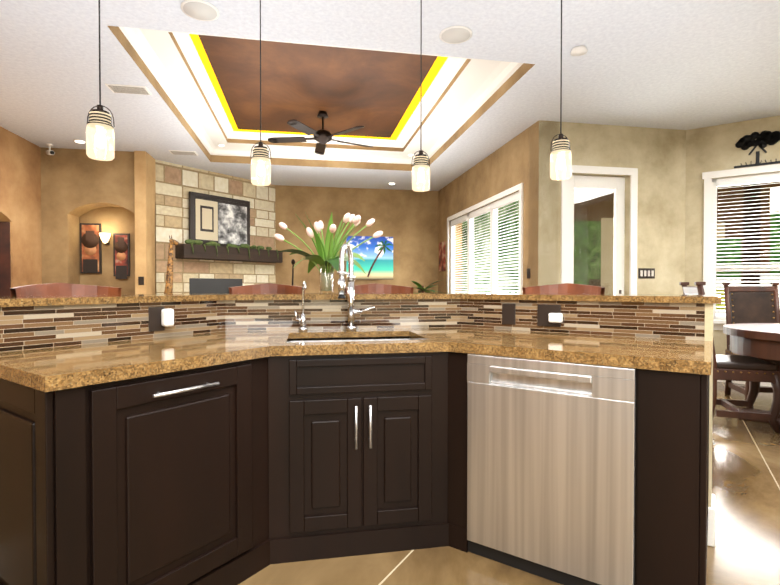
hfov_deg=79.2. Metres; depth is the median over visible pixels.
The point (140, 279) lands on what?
switch plate
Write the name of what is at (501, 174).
wall
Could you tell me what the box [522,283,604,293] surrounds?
bar stool
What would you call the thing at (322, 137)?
ceiling fan
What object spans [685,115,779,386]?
wall
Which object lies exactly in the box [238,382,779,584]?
floor
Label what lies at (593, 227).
backdrop
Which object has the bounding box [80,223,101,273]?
wall art
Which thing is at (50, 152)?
security camera
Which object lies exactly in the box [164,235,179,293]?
sculpture
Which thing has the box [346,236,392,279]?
framed picture
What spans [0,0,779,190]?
ceiling
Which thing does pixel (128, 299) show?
island countertop
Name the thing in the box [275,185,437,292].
wall
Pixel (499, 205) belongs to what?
window blinds
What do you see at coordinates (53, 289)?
bar stool
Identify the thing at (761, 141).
art
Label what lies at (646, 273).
switch plate
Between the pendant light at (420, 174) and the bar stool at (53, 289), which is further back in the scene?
the pendant light at (420, 174)
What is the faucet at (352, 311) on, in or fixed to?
on the kitchen island
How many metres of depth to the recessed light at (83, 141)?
6.24 m
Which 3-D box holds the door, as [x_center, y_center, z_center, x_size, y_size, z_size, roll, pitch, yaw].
[2.482,-0.162,5.703,0.800,2.470,0.100,0,1,-10]
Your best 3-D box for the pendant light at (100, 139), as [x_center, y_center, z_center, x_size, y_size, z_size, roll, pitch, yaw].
[-1.341,-1.281,2.175,0.120,1.325,0.120,0,1,-10]
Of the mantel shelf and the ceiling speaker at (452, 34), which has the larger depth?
the mantel shelf
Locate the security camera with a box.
[46,143,54,154]
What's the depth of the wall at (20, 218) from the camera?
6.05 m
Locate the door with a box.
[568,175,624,293]
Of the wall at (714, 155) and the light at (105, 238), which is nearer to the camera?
the wall at (714, 155)
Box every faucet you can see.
[295,281,307,330]
[337,244,374,330]
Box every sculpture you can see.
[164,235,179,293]
[291,259,294,285]
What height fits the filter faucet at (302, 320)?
0.271 m
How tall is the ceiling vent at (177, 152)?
0.013 m
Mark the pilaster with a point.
(145, 206)
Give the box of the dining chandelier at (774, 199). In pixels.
[770,187,779,212]
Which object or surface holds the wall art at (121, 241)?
attached to the wall at (78, 186)
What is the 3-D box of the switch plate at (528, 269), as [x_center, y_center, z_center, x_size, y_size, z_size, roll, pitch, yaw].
[1.681,-0.223,5.717,0.010,0.120,0.075,0,1,-10]
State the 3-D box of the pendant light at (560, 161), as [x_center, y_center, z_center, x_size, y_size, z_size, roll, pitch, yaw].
[0.941,-1.287,2.590,0.120,1.325,0.120,0,1,-10]
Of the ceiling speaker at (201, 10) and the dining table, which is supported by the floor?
the dining table
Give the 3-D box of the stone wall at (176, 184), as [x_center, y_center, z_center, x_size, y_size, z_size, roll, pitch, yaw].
[-2.905,-0.491,8.182,0.480,3.070,2.632,1,1,37]
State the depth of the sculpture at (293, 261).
8.58 m
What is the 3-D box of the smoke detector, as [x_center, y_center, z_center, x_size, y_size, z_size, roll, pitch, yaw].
[1.530,-1.952,3.816,0.130,0.030,0.130,0,1,-10]
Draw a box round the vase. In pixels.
[274,212,382,293]
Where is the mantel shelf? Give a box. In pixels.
[175,239,282,262]
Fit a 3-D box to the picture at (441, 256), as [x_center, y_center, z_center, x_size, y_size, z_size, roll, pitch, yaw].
[1.024,-0.690,9.251,0.030,0.560,0.340,0,1,-10]
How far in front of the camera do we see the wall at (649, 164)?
5.70 m
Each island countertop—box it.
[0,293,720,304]
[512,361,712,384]
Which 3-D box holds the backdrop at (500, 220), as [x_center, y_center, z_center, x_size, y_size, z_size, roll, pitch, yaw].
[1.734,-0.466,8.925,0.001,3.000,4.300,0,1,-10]
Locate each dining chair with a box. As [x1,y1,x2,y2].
[679,282,779,433]
[722,282,779,406]
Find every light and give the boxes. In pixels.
[73,139,85,142]
[86,0,114,160]
[99,233,110,244]
[250,0,270,185]
[412,0,429,191]
[550,0,571,179]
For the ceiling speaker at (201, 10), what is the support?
attached to the ceiling
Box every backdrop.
[462,200,518,292]
[574,188,613,293]
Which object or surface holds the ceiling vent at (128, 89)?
in the ceiling
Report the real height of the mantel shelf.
0.300 m
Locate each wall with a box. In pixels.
[0,126,41,295]
[41,147,155,294]
[155,160,275,293]
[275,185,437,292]
[438,120,558,292]
[528,120,685,294]
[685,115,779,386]
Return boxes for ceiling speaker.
[181,0,218,20]
[439,26,471,43]
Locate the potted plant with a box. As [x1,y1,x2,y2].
[412,280,441,292]
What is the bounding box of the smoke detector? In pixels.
[570,45,586,55]
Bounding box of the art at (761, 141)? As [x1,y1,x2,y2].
[734,131,779,167]
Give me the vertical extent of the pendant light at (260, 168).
1.325 m
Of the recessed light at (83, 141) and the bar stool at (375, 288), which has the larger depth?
the recessed light at (83, 141)
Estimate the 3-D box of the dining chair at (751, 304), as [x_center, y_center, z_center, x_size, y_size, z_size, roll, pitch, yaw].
[3.716,0.504,4.698,0.520,1.196,0.614,0,1,15]
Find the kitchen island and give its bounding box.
[0,297,720,584]
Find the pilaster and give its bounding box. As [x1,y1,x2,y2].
[134,151,155,293]
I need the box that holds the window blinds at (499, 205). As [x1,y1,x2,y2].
[451,195,518,292]
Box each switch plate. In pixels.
[138,277,143,284]
[527,268,529,277]
[638,268,654,278]
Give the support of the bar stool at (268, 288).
on the floor
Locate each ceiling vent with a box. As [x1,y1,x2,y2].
[105,83,151,94]
[168,150,197,155]
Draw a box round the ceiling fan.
[268,111,372,154]
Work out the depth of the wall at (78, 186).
6.67 m
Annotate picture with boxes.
[189,191,249,246]
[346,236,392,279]
[439,241,444,270]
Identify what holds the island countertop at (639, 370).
on the kitchen island
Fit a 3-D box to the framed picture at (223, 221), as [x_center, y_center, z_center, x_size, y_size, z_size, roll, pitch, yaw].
[-2.873,-1.186,8.016,0.050,0.855,1.140,1,1,37]
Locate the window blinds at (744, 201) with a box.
[716,181,779,312]
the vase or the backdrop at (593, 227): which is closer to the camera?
the vase
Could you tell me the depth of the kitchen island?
1.84 m
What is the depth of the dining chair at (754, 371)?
3.77 m
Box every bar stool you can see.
[10,283,121,295]
[229,283,304,292]
[345,283,413,292]
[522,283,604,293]
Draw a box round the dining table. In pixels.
[723,323,779,424]

